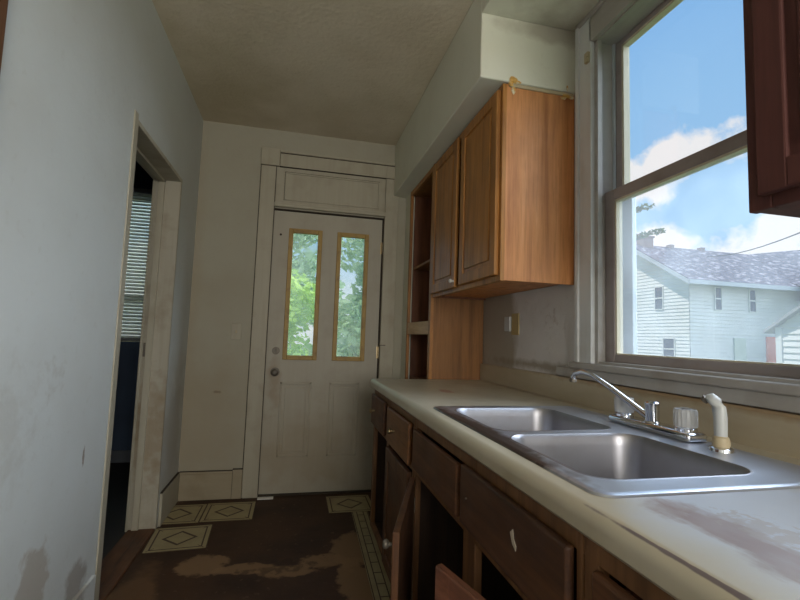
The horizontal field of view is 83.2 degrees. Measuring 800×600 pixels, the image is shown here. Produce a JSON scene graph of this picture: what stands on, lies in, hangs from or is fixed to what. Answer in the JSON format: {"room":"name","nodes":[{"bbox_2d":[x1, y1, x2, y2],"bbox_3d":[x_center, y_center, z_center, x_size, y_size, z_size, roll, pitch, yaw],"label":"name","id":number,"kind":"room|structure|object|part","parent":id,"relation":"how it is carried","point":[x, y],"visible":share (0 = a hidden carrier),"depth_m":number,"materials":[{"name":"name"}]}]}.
{"room":"kitchen","nodes":[
{"label":"kitchen","id":0,"kind":"room"},
{"bbox_2d":[0,0,202,599],"bbox_3d":[-0.885,-0.177,0.383,0.140,2.644,5.621,3,-5,-13],"label":"wall","id":1,"kind":"structure","parent":0,"point":[74,75],"depth_m":1.45,"materials":[{"name":"white paint"}]},
{"bbox_2d":[0,0,8,72],"bbox_3d":[-0.854,0.065,0.539,0.020,2.190,0.945,3,-5,-13],"label":"door","id":2,"kind":"structure","parent":1,"relation":"in","point":[3,3],"depth_m":1.05,"materials":[{"name":"wood"}]},
{"bbox_2d":[72,575,95,599],"bbox_3d":[-1.094,1.128,1.331,0.014,0.185,0.845,3,-5,-13],"label":"baseboard","id":3,"kind":"structure","parent":1,"relation":"attached to","point":[87,591],"depth_m":1.69,"materials":[{"name":"white paint"}]},
{"bbox_2d":[94,110,182,599],"bbox_3d":[-1.343,0.233,2.258,0.161,2.102,0.930,3,-5,-13],"label":"door frame","id":4,"kind":"structure","parent":1,"relation":"in","point":[154,350],"depth_m":2.58,"materials":[{"name":"white wood"}]},
{"bbox_3d":[-1.173,0.220,1.863,0.008,2.075,0.043,3,-5,-13],"label":"casing","id":5,"kind":"part","parent":4,"relation":"part of","materials":[{"name":"white wood"}]},
{"bbox_3d":[-1.415,0.229,2.242,0.015,2.102,0.930,3,-5,-13],"label":"casing","id":6,"kind":"part","parent":4,"relation":"part of","materials":[{"name":"white wood"}]},
{"bbox_3d":[-1.482,0.288,2.613,0.017,0.080,0.009,3,-5,-13],"label":"strike plate","id":7,"kind":"part","parent":4,"relation":"part of","materials":[{"name":"silver metal"}]},
{"bbox_2d":[157,473,179,526],"bbox_3d":[-1.440,1.236,2.814,0.016,0.186,0.408,3,-5,-13],"label":"baseboard","id":8,"kind":"structure","parent":1,"relation":"attached to","point":[168,499],"depth_m":2.76,"materials":[{"name":"beige wood"}]},
{"bbox_2d":[111,161,152,449],"bbox_3d":[-3.293,-0.010,3.781,3.285,2.700,0.100,3,-5,-13],"label":"wall","id":9,"kind":"structure","parent":0,"point":[129,351],"depth_m":3.89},
{"bbox_2d":[110,450,130,462],"bbox_3d":[-3.391,1.277,3.601,3.145,0.100,0.020,3,-5,-13],"label":"baseboard","id":10,"kind":"structure","parent":9,"relation":"attached to","point":[117,456],"depth_m":3.83,"materials":[{"name":"grey"}]},
{"bbox_2d":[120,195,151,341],"bbox_3d":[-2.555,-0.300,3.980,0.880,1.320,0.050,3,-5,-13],"label":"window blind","id":11,"kind":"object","parent":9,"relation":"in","point":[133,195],"depth_m":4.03,"materials":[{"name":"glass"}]},
{"bbox_2d":[121,188,151,340],"bbox_3d":[-2.535,-0.330,3.902,0.940,1.340,0.045,3,-5,-13],"label":"window blind","id":12,"kind":"object","parent":11,"relation":"attached to","point":[136,191],"visible":0.02,"depth_m":3.95,"materials":[{"name":"grey plastic"}]},
{"bbox_3d":[-2.558,0.327,3.848,0.920,0.020,0.024,3,-5,-13],"label":"rail","id":13,"kind":"part","parent":12,"relation":"part of","materials":[{"name":"grey"}]},
{"bbox_3d":[-2.513,-0.978,3.955,0.940,0.040,0.045,3,-5,-13],"label":"head rail","id":14,"kind":"part","parent":12,"relation":"part of","materials":[{"name":"grey"}]},
{"bbox_2d":[102,462,372,599],"bbox_3d":[-1.609,1.205,0.616,5.268,0.120,6.840,3,-5,-13],"label":"floor","id":15,"kind":"structure","parent":0,"point":[291,548],"depth_m":2.28,"materials":[{"name":"brown wood"}]},
{"bbox_2d":[141,524,212,553],"bbox_3d":[-1.209,1.308,2.475,0.305,0.003,0.305,3,-5,-16],"label":"floor tile","id":16,"kind":"structure","parent":15,"relation":"on","point":[171,539],"depth_m":2.46,"materials":[{"name":"tile"}]},
{"bbox_2d":[162,501,255,524],"bbox_3d":[-1.189,1.338,2.838,0.520,0.003,0.310,3,-5,-13],"label":"floor","id":17,"kind":"structure","parent":15,"relation":"on","point":[233,511],"depth_m":2.82,"materials":[{"name":"tile"}]},
{"bbox_2d":[257,496,272,499],"bbox_3d":[-0.930,1.369,3.111,0.105,0.006,0.040,3,-5,-13],"label":"paper scrap","id":18,"kind":"object","parent":15,"relation":"on","point":[271,497],"visible":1,"depth_m":3.10,"materials":[{"name":"white paper"}]},
{"bbox_2d":[326,495,390,599],"bbox_3d":[-0.204,1.342,2.473,0.305,0.003,1.526,3,-5,-13],"label":"floor","id":19,"kind":"structure","parent":15,"relation":"on","point":[351,503],"depth_m":2.55,"materials":[{"name":"tile"}]},
{"bbox_2d":[369,390,415,583],"bbox_3d":[0.252,0.907,2.172,0.731,0.853,0.885,3,-5,-13],"label":"base cabinet","id":20,"kind":"object","parent":15,"relation":"on","point":[392,470],"visible":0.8,"depth_m":2.04,"materials":[{"name":"brown wood"}]},
{"bbox_3d":[-0.113,0.595,2.373,0.018,0.162,0.355,3,-5,-13],"label":"drawer","id":21,"kind":"part","parent":20,"relation":"part of","materials":[{"name":"brown wood"}]},
{"bbox_3d":[-0.041,0.570,1.956,0.030,0.026,0.026,3,-5,-13],"label":"knob","id":22,"kind":"part","parent":20,"relation":"part of","materials":[{"name":"gold metal"}]},
{"bbox_3d":[-0.021,0.928,1.895,0.018,0.517,0.413,3,-5,-13],"label":"door","id":23,"kind":"part","parent":20,"relation":"part of","materials":[{"name":"brown wood"}]},
{"bbox_3d":[-0.009,0.568,1.924,0.018,0.160,0.413,3,-5,-13],"label":"drawer","id":24,"kind":"part","parent":20,"relation":"part of","materials":[{"name":"brown wood"}]},
{"bbox_2d":[405,164,483,379],"bbox_3d":[0.280,0.289,3.046,0.348,2.228,0.595,3,-5,-13],"label":"open shelf unit","id":25,"kind":"object","parent":15,"relation":"on","point":[446,342],"visible":0.45,"depth_m":2.81,"materials":[{"name":"brown wood"}]},
{"bbox_3d":[0.123,0.189,3.025,0.018,0.083,0.526,3,-5,-13],"label":"rail","id":26,"kind":"part","parent":25,"relation":"part of","materials":[{"name":"brown wood"}]},
{"bbox_3d":[0.283,0.544,3.029,0.304,0.018,0.553,3,-5,-13],"label":"shelf","id":27,"kind":"part","parent":25,"relation":"part of","materials":[{"name":"brown wood"}]},
{"bbox_3d":[0.120,0.281,3.010,0.020,2.228,0.595,3,-5,-13],"label":"frame","id":28,"kind":"part","parent":25,"relation":"part of","materials":[{"name":"brown wood"}]},
{"bbox_3d":[0.231,0.310,3.328,0.314,2.228,0.017,3,-5,-13],"label":"panel","id":29,"kind":"part","parent":25,"relation":"part of","materials":[{"name":"brown wood"}]},
{"bbox_3d":[0.309,-0.241,3.093,0.304,0.017,0.553,3,-5,-13],"label":"shelf","id":30,"kind":"part","parent":25,"relation":"part of","materials":[{"name":"brown wood"}]},
{"bbox_3d":[0.157,-0.812,3.106,0.018,0.032,0.526,3,-5,-13],"label":"rail","id":31,"kind":"part","parent":25,"relation":"part of","materials":[{"name":"brown wood"}]},
{"bbox_3d":[0.322,-0.795,3.137,0.318,0.015,0.553,3,-5,-13],"label":"panel","id":32,"kind":"part","parent":25,"relation":"part of","materials":[{"name":"brown wood"}]},
{"bbox_3d":[0.346,0.269,2.771,0.344,2.228,0.018,3,-5,-13],"label":"panel","id":33,"kind":"part","parent":25,"relation":"part of","materials":[{"name":"brown wood"}]},
{"bbox_2d":[382,418,584,599],"bbox_3d":[0.394,0.835,1.229,0.884,0.853,1.018,3,-5,-13],"label":"base cabinet","id":34,"kind":"object","parent":15,"relation":"on","point":[462,531],"visible":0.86,"depth_m":1.13,"materials":[{"name":"brown wood"}]},
{"bbox_3d":[-0.033,0.660,1.220,0.032,0.026,0.025,3,-5,-13],"label":"knob","id":35,"kind":"part","parent":34,"relation":"part of","materials":[{"name":"silver metal"}]},
{"bbox_3d":[0.009,0.889,1.399,0.019,0.517,0.475,1,-5,7],"label":"door","id":36,"kind":"part","parent":34,"relation":"part of","materials":[{"name":"brown wood"}]},
{"bbox_3d":[0.169,0.851,0.848,0.019,0.513,0.375,4,-5,-28],"label":"door","id":37,"kind":"part","parent":34,"relation":"part of","materials":[{"name":"brown wood"}]},
{"bbox_2d":[370,363,799,599],"bbox_3d":[0.506,0.340,1.260,0.710,0.146,2.965,3,-5,-13],"label":"countertop","id":38,"kind":"structure","parent":34,"relation":"on","point":[745,545],"depth_m":0.72,"materials":[{"name":"beige laminate"}]},
{"bbox_2d":[433,406,799,497],"bbox_3d":[0.485,0.445,1.210,0.567,0.178,0.912,3,-5,-13],"label":"sink","id":39,"kind":"object","parent":38,"relation":"in","point":[598,455],"visible":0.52,"depth_m":1.16,"materials":[{"name":"metal"}]},
{"bbox_3d":[0.394,0.449,1.408,0.377,0.159,0.388,3,-5,-13],"label":"bowl","id":40,"kind":"part","parent":39,"relation":"part of","materials":[{"name":"silver metal"}]},
{"bbox_3d":[0.483,0.424,1.004,0.384,0.169,0.378,3,-5,-13],"label":"bowl","id":41,"kind":"part","parent":39,"relation":"part of","materials":[{"name":"silver metal"}]},
{"bbox_2d":[569,369,706,442],"bbox_3d":[0.694,0.295,1.323,0.124,0.156,0.402,4,-5,-26],"label":"faucet","id":42,"kind":"object","parent":39,"relation":"on","point":[685,420],"visible":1,"depth_m":1.26,"materials":[{"name":"silver metal"}]},
{"bbox_3d":[0.635,0.282,1.381,0.020,0.125,0.247,5,-6,-37],"label":"spout","id":43,"kind":"part","parent":42,"relation":"part of","materials":[{"name":"silver metal"}]},
{"bbox_3d":[0.689,0.322,1.386,0.055,0.048,0.056,3,-5,-13],"label":"knob","id":44,"kind":"part","parent":42,"relation":"part of","materials":[{"name":"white plastic"}]},
{"bbox_3d":[0.688,0.352,1.383,0.054,0.015,0.054,3,-5,-13],"label":"knob","id":45,"kind":"part","parent":42,"relation":"part of","materials":[{"name":"silver metal"}]},
{"bbox_3d":[0.713,0.357,1.273,0.064,0.024,0.300,3,-5,-13],"label":"deck plate","id":46,"kind":"part","parent":42,"relation":"part of","materials":[{"name":"silver metal"}]},
{"bbox_3d":[0.740,0.306,1.168,0.055,0.048,0.056,3,-5,-13],"label":"knob","id":47,"kind":"part","parent":42,"relation":"part of","materials":[{"name":"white plastic"}]},
{"bbox_3d":[0.739,0.336,1.166,0.054,0.015,0.054,3,-5,-13],"label":"knob","id":48,"kind":"part","parent":42,"relation":"part of","materials":[{"name":"silver metal"}]},
{"bbox_2d":[701,393,735,453],"bbox_3d":[0.754,0.289,1.068,0.054,0.131,0.067,3,-5,-13],"label":"sprayer","id":49,"kind":"object","parent":39,"relation":"on","point":[720,441],"visible":1,"depth_m":1.05,"materials":[{"name":"white plastic"}]},
{"bbox_3d":[0.752,0.276,1.069,0.029,0.105,0.043,5,-6,-34],"label":"handle","id":50,"kind":"part","parent":49,"relation":"part of","materials":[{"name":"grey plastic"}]},
{"bbox_2d":[584,536,675,599],"bbox_3d":[0.699,0.766,0.263,0.731,0.853,1.003,3,-5,-13],"label":"base cabinet","id":51,"kind":"object","parent":15,"relation":"on","point":[607,577],"visible":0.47,"depth_m":0.64,"materials":[{"name":"brown wood"}]},
{"bbox_3d":[0.331,0.458,0.473,0.018,0.147,0.390,3,-5,-13],"label":"drawer","id":52,"kind":"part","parent":51,"relation":"part of","materials":[{"name":"brown wood"}]},
{"bbox_2d":[178,120,405,495],"bbox_3d":[-0.573,0.080,3.393,2.123,2.644,0.120,3,-5,-13],"label":"wall","id":53,"kind":"structure","parent":0,"point":[217,365],"depth_m":3.20,"materials":[{"name":"beige paint"}]},
{"bbox_2d":[160,468,242,500],"bbox_3d":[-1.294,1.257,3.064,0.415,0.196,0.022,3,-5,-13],"label":"baseboard","id":54,"kind":"structure","parent":53,"relation":"attached to","point":[193,486],"depth_m":3.06,"materials":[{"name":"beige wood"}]},
{"bbox_2d":[231,323,241,339],"bbox_3d":[-1.154,0.222,3.176,0.070,0.115,0.016,3,-5,-13],"label":"light switch","id":55,"kind":"object","parent":53,"relation":"attached to","point":[236,328],"visible":1,"depth_m":3.18,"materials":[{"name":"beige plastic"}]},
{"bbox_2d":[241,147,398,497],"bbox_3d":[-0.560,0.154,3.360,1.038,2.492,0.179,3,-5,-13],"label":"door","id":56,"kind":"structure","parent":53,"relation":"in","point":[309,427],"depth_m":3.32,"materials":[{"name":"white paint"}]},
{"bbox_3d":[-1.001,0.192,3.212,0.105,2.362,0.020,3,-5,-13],"label":"casing","id":57,"kind":"part","parent":56,"relation":"part of","materials":[{"name":"white wood"}]},
{"bbox_3d":[-0.890,0.514,3.202,0.064,0.064,0.073,3,-5,-13],"label":"knob","id":58,"kind":"part","parent":56,"relation":"part of","materials":[{"name":"silver metal"}]},
{"bbox_3d":[-0.762,0.859,3.242,0.222,0.530,0.008,3,-5,-13],"label":"raised panel","id":59,"kind":"part","parent":56,"relation":"part of","materials":[{"name":"white paint"}]},
{"bbox_3d":[-0.717,-0.044,3.325,0.244,0.965,0.032,3,-5,-13],"label":"light frame","id":60,"kind":"part","parent":56,"relation":"part of","materials":[{"name":"clear glass"}]},
{"bbox_3d":[-0.514,-0.830,3.404,0.820,0.266,0.015,3,-5,-13],"label":"transom panel","id":61,"kind":"part","parent":56,"relation":"part of","materials":[{"name":"white wood"}]},
{"bbox_3d":[-0.460,-1.021,3.421,0.866,0.116,0.034,3,-5,-13],"label":"head casing","id":62,"kind":"part","parent":56,"relation":"part of","materials":[{"name":"white wood"}]},
{"bbox_3d":[-0.421,0.877,3.320,0.222,0.530,0.008,3,-5,-13],"label":"raised panel","id":63,"kind":"part","parent":56,"relation":"part of","materials":[{"name":"white paint"}]},
{"bbox_3d":[-0.373,-0.026,3.404,0.241,0.965,0.032,3,-5,-13],"label":"light frame","id":64,"kind":"part","parent":56,"relation":"part of","materials":[{"name":"brown wood"}]},
{"bbox_3d":[-0.096,0.182,3.425,0.103,2.478,0.020,3,-5,-13],"label":"casing","id":65,"kind":"part","parent":56,"relation":"part of","materials":[{"name":"white wood"}]},
{"bbox_2d":[152,0,473,145],"bbox_3d":[0.127,-1.502,0.717,2.123,0.120,5.861,3,-5,-13],"label":"ceiling","id":66,"kind":"structure","parent":0,"point":[358,70],"depth_m":2.46,"materials":[{"name":"paint"}]},
{"bbox_2d":[400,193,414,378],"bbox_3d":[0.198,0.314,3.414,0.348,2.232,0.156,3,-5,-13],"label":"wall","id":67,"kind":"structure","parent":0,"point":[408,199],"depth_m":3.40,"materials":[{"name":"paint"}]},
{"bbox_2d":[394,0,574,197],"bbox_3d":[0.368,-1.060,2.762,0.451,0.412,1.697,3,-5,-13],"label":"soffit","id":68,"kind":"structure","parent":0,"point":[486,50],"depth_m":1.99,"materials":[{"name":"paint"}]},
{"bbox_2d":[508,76,520,94],"bbox_3d":[0.485,-0.907,1.905,0.058,0.077,0.018,3,-5,-13],"label":"residue","id":69,"kind":"object","parent":68,"relation":"attached to","point":[513,79],"visible":1,"depth_m":1.90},
{"bbox_2d":[483,95,574,374],"bbox_3d":[1.054,-0.074,0.830,0.120,2.644,5.621,3,-5,-13],"label":"wall","id":70,"kind":"structure","parent":0,"point":[544,342],"depth_m":2.23,"materials":[{"name":"paint"}]},
{"bbox_2d":[430,83,573,299],"bbox_3d":[0.459,-0.458,2.353,0.386,0.841,0.928,3,-5,-13],"label":"upper cabinet","id":71,"kind":"object","parent":70,"relation":"attached to","point":[503,213],"visible":0.99,"depth_m":1.93,"materials":[{"name":"brown wood"}]},
{"bbox_3d":[0.252,-0.448,2.551,0.019,0.797,0.420,3,-5,-13],"label":"door","id":72,"kind":"part","parent":71,"relation":"part of","materials":[{"name":"brown wood"}]},
{"bbox_3d":[0.387,-0.424,2.803,0.322,0.839,0.016,3,-5,-13],"label":"panel","id":73,"kind":"part","parent":71,"relation":"part of","materials":[{"name":"brown wood"}]},
{"bbox_3d":[0.326,-0.465,2.322,0.019,0.841,0.928,3,-5,-13],"label":"frame","id":74,"kind":"part","parent":71,"relation":"part of","materials":[{"name":"brown wood"}]},
{"bbox_3d":[0.360,-0.484,2.087,0.019,0.793,0.420,3,-5,-13],"label":"door","id":75,"kind":"part","parent":71,"relation":"part of","materials":[{"name":"brown wood"}]},
{"bbox_3d":[0.594,-0.489,1.917,0.323,0.839,0.016,3,-5,-13],"label":"panel","id":76,"kind":"part","parent":71,"relation":"part of","materials":[{"name":"brown wood"}]},
{"bbox_2d":[509,84,573,96],"bbox_3d":[0.611,-0.902,1.940,0.305,0.015,0.008,3,-5,-13],"label":"trim","id":77,"kind":"structure","parent":71,"relation":"attached to","point":[518,86],"depth_m":1.94,"materials":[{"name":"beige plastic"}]},
{"bbox_2d":[504,313,518,334],"bbox_3d":[0.604,0.132,2.438,0.014,0.115,0.150,3,-5,-13],"label":"wall switch","id":78,"kind":"object","parent":70,"relation":"attached to","point":[514,327],"visible":1,"depth_m":2.42,"materials":[{"name":"beige plastic"}]},
{"bbox_3d":[0.616,0.129,2.405,0.006,0.115,0.080,3,-5,-13],"label":"plate","id":79,"kind":"part","parent":78,"relation":"part of","materials":[{"name":"beige"}]},
{"bbox_2d":[561,86,573,99],"bbox_3d":[0.730,-0.902,1.962,0.063,0.063,0.013,3,-5,-13],"label":"tape","id":80,"kind":"object","parent":70,"relation":"attached to","point":[565,96],"visible":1,"depth_m":1.96,"materials":[{"name":"yellow plastic"}]},
{"bbox_2d":[480,363,799,458],"bbox_3d":[0.841,0.347,1.337,0.022,0.126,2.965,3,-5,-13],"label":"backsplash","id":81,"kind":"structure","parent":70,"relation":"attached to","point":[775,431],"depth_m":1.37,"materials":[{"name":"laminate"}]},
{"bbox_2d":[556,0,799,413],"bbox_3d":[0.926,-0.460,1.500,0.212,1.511,1.153,3,-5,-13],"label":"window","id":82,"kind":"structure","parent":70,"relation":"in","point":[605,333],"depth_m":1.77,"materials":[{"name":"white wood"}]},
{"bbox_3d":[0.768,-0.470,1.848,0.022,1.446,0.077,3,-5,-13],"label":"casing","id":83,"kind":"part","parent":82,"relation":"part of","materials":[{"name":"white wood"}]},
{"bbox_3d":[0.888,-1.159,1.467,0.030,0.127,1.000,3,-5,-13],"label":"head casing","id":84,"kind":"part","parent":82,"relation":"part of","materials":[{"name":"white wood"}]},
{"bbox_3d":[1.010,-0.126,1.420,0.020,0.709,0.900,3,-5,-13],"label":"storm frame","id":85,"kind":"part","parent":82,"relation":"part of","materials":[{"name":"silver metal"}]},
{"bbox_3d":[0.987,-0.755,1.461,0.034,0.662,0.800,3,-5,-13],"label":"sash","id":86,"kind":"part","parent":82,"relation":"part of","materials":[{"name":"white wood"}]},
{"bbox_3d":[0.918,0.233,1.397,0.203,0.036,1.040,3,-5,-13],"label":"sill","id":87,"kind":"part","parent":82,"relation":"part of","materials":[{"name":"white wood"}]},
{"bbox_3d":[0.920,-0.118,1.398,0.035,0.682,0.800,3,-5,-13],"label":"sash","id":88,"kind":"part","parent":82,"relation":"part of","materials":[{"name":"white wood"}]},
{"bbox_2d":[743,0,799,217],"bbox_3d":[0.887,-0.729,0.540,0.396,1.110,0.742,3,-5,-13],"label":"upper cabinet","id":89,"kind":"object","parent":70,"relation":"attached to","point":[771,27],"visible":1,"depth_m":0.77,"materials":[{"name":"brown wood"}]},
{"bbox_2d":[482,0,599,31],"bbox_3d":[1.012,-1.401,0.044,0.451,0.132,3.924,3,-5,-13],"label":"ceiling","id":90,"kind":"structure","parent":0,"point":[561,14],"depth_m":1.87,"materials":[{"name":"paint"}]},
{"label":"outside","id":91,"kind":"structure","parent":0,"visible":0},
{"bbox_2d":[287,345,345,355],"bbox_3d":[6.258,3.425,16.659,100.000,0.200,110.000,3,-5,-13],"label":"ground","id":92,"kind":"structure","parent":91,"point":[308,349],"depth_m":45.44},
{"bbox_2d":[287,268,315,355],"bbox_3d":[-1.840,0.884,6.913,1.570,2.731,1.271,3,-5,-13],"label":"shrub","id":93,"kind":"object","parent":92,"relation":"on","point":[301,300],"visible":0.19,"depth_m":6.80,"materials":[{"name":"green plant"}]},
{"bbox_2d":[290,233,345,326],"bbox_3d":[-3.049,-0.164,11.143,3.480,5.425,2.442,3,-5,-13],"label":"tree","id":94,"kind":"object","parent":92,"relation":"on","point":[307,265],"visible":0.12,"depth_m":11.07,"materials":[{"name":"green plant"}]},
{"bbox_2d":[337,237,363,356],"bbox_3d":[-0.405,0.257,8.351,1.890,4.313,1.688,3,-5,-13],"label":"tree","id":95,"kind":"object","parent":92,"relation":"on","point":[347,326],"visible":0.17,"depth_m":7.92,"materials":[{"name":"green plant"}]},
{"bbox_2d":[636,203,665,239],"bbox_3d":[4.624,-0.079,10.885,3.378,5.743,1.721,-2,-6,39],"label":"tree","id":96,"kind":"object","parent":92,"relation":"on","point":[638,209],"visible":0.11,"depth_m":9.68,"materials":[{"name":"green plant"}]},
{"bbox_2d":[636,235,799,362],"bbox_3d":[19.370,0.381,25.050,14.030,8.120,10.100,3,-5,-13],"label":"neighbor house","id":97,"kind":"structure","parent":92,"relation":"on","point":[692,304],"depth_m":22.10,"materials":[{"name":"white"}]},
{"bbox_3d":[13.207,-0.092,22.931,0.065,1.100,0.480,3,-5,-13],"label":"pane","id":98,"kind":"part","parent":97,"relation":"part of","materials":[{"name":"clear glass"}]},
{"bbox_3d":[13.253,2.406,22.156,0.065,1.000,0.650,3,-5,-13],"label":"pane","id":99,"kind":"part","parent":97,"relation":"part of","materials":[{"name":"clear glass"}]},
{"bbox_3d":[15.203,-0.061,21.561,0.350,1.050,0.065,3,-5,-13],"label":"pane","id":100,"kind":"part","parent":97,"relation":"part of","materials":[{"name":"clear glass"}]},
{"bbox_3d":[16.297,2.940,21.589,0.700,2.250,0.080,3,-5,-13],"label":"door","id":101,"kind":"part","parent":97,"relation":"part of","materials":[{"name":"grey"}]},
{"bbox_3d":[17.198,0.045,22.021,0.350,1.050,0.065,3,-5,-13],"label":"pane","id":102,"kind":"part","parent":97,"relation":"part of","materials":[{"name":"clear glass"}]},
{"bbox_3d":[18.248,2.993,22.026,0.800,2.350,0.110,3,-5,-13],"label":"door","id":103,"kind":"part","parent":97,"relation":"part of","materials":[{"name":"pink"}]},
{"bbox_2d":[763,305,799,363],"bbox_3d":[10.321,1.152,8.572,4.350,3.290,3.320,3,-5,-13],"label":"garage","id":104,"kind":"structure","parent":92,"relation":"on","point":[786,329],"depth_m":9.35,"materials":[{"name":"white wood"}]},
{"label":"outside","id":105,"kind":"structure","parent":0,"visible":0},
{"bbox_2d":[707,232,799,256],"bbox_3d":[10.358,-1.669,13.412,0.028,1.524,12.887,0,-5,25],"label":"overhead cable","id":106,"kind":"object","parent":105,"point":[799,232],"visible":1,"depth_m":12.04,"materials":[{"name":"grey plastic"}]}
]}

